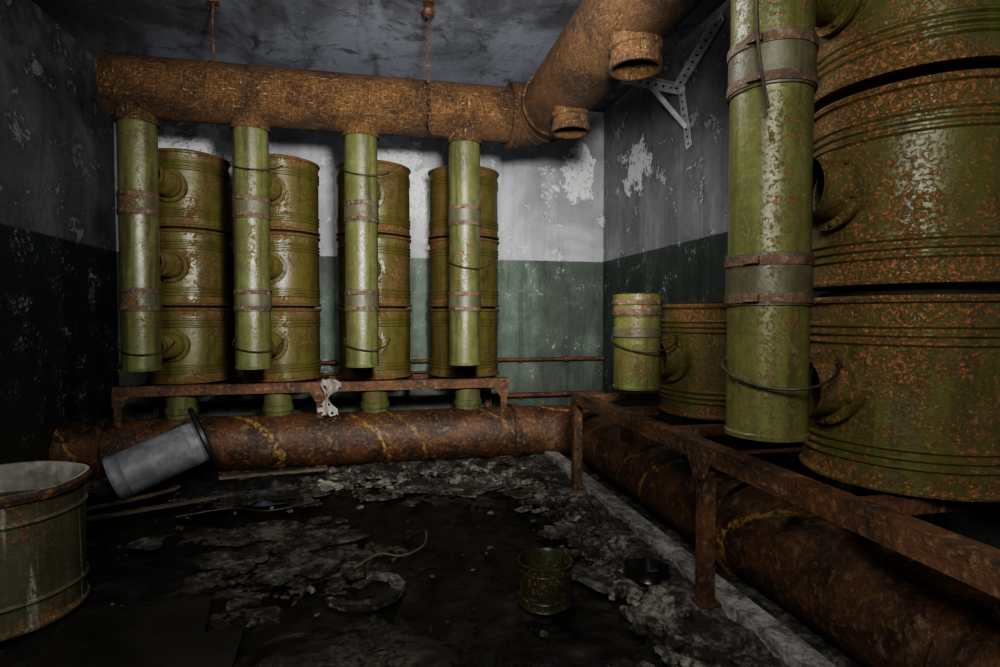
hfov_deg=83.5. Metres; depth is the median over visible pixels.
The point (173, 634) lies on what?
board
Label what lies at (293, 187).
drum
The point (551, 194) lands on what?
wall
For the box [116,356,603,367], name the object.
conduit pipe
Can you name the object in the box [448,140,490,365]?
pipe
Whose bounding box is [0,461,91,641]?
barrel
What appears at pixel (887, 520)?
rack
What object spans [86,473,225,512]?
rod
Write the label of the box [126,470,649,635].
debris
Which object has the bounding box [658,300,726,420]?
drum
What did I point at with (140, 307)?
pipe
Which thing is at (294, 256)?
drum
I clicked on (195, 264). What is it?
drum
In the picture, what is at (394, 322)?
drum
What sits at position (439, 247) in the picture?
drum
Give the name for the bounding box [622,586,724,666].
debris
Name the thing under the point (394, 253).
drum
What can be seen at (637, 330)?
pipe
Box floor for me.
[0,466,678,666]
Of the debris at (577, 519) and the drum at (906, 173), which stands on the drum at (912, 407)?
the drum at (906, 173)
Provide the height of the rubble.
0.092 m
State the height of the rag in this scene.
0.258 m
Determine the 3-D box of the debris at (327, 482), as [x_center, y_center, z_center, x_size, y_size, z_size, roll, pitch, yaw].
[-1.076,0.935,3.489,0.269,0.056,0.189,0,2,-12]
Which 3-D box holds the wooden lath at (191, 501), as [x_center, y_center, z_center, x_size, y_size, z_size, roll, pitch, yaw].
[-1.858,0.940,3.027,0.750,0.025,0.035,-1,2,-33]
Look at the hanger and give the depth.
3.29 m
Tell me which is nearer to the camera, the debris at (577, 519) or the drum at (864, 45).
the drum at (864, 45)
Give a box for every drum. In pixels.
[146,306,233,383]
[158,148,231,234]
[160,227,232,306]
[241,306,321,381]
[269,154,319,236]
[270,230,320,306]
[335,160,410,238]
[336,233,411,306]
[337,307,411,379]
[428,165,498,240]
[428,236,498,306]
[428,307,498,377]
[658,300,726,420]
[799,289,999,501]
[812,68,999,291]
[814,0,999,113]
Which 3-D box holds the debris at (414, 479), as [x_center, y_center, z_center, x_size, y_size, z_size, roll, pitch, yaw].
[-0.485,0.939,3.515,0.548,0.053,0.271,0,2,-12]
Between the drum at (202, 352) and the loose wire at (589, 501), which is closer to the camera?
the loose wire at (589, 501)
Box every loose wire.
[176,500,319,517]
[353,530,426,568]
[585,498,624,568]
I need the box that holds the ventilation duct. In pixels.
[96,0,703,148]
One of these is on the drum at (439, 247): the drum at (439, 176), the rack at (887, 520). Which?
the drum at (439, 176)
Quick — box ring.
[326,571,405,611]
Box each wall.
[0,0,118,463]
[113,111,603,418]
[602,0,999,548]
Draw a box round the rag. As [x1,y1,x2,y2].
[317,379,340,416]
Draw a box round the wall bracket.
[620,12,724,149]
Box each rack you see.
[111,371,509,466]
[570,391,999,608]
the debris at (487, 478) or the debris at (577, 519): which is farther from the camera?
the debris at (487, 478)
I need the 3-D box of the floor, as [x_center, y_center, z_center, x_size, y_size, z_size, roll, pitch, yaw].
[-0.340,1.024,1.622,4.090,0.041,6.550,0,2,-12]
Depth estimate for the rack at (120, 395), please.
3.86 m
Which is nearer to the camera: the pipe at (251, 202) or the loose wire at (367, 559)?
the loose wire at (367, 559)
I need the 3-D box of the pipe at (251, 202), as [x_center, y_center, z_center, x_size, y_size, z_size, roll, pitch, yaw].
[-1.470,-0.516,3.366,0.275,1.456,0.233,0,2,12]
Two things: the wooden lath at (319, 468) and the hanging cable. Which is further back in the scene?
the wooden lath at (319, 468)
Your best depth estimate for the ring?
2.06 m
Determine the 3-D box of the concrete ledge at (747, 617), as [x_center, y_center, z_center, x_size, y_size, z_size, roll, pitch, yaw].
[1.093,0.985,1.923,1.041,0.090,6.430,0,2,-12]
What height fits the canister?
0.492 m
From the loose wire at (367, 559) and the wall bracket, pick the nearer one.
the loose wire at (367, 559)
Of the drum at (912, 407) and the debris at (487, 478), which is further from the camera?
the debris at (487, 478)
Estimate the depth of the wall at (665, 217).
3.85 m
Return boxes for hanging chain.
[423,0,434,132]
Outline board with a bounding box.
[27,596,243,666]
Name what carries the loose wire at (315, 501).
on the floor
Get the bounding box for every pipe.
[49,377,999,666]
[116,118,176,371]
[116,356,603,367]
[125,390,604,409]
[229,125,284,369]
[342,133,390,367]
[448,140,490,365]
[611,293,678,390]
[721,0,842,442]
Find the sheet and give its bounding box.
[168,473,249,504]
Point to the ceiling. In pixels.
(482, 42)
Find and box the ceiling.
[32,0,725,111]
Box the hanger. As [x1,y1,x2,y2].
[204,0,219,124]
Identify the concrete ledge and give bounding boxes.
[86,456,523,495]
[518,451,864,666]
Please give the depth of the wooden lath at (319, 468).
3.44 m
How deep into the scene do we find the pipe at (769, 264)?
1.41 m
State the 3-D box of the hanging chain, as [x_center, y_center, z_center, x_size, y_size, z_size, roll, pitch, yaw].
[-0.418,-1.569,3.295,0.070,0.776,0.075,0,2,-12]
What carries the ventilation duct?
hanging from the hanger
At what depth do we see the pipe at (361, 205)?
3.43 m
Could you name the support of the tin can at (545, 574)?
on the floor
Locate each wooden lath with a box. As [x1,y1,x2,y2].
[86,493,232,521]
[219,467,327,479]
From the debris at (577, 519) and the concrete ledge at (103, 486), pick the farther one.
the concrete ledge at (103, 486)
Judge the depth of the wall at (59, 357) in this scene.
3.45 m
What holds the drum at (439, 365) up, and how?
on the rack at (120, 395)
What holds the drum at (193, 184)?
on the drum at (195, 264)
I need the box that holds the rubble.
[0,458,760,666]
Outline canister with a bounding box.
[102,407,220,500]
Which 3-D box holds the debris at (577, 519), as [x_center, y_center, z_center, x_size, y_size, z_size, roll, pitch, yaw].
[0.413,0.963,2.714,0.231,0.050,0.911,0,2,-12]
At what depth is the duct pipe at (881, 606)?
2.59 m
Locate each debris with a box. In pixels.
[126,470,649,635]
[314,479,340,489]
[379,477,451,493]
[464,472,527,491]
[543,506,611,565]
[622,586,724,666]
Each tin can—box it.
[518,548,572,615]
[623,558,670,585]
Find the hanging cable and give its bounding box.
[755,0,769,107]
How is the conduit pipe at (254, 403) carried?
attached to the wall at (551, 194)
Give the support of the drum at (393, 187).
on the drum at (394, 253)

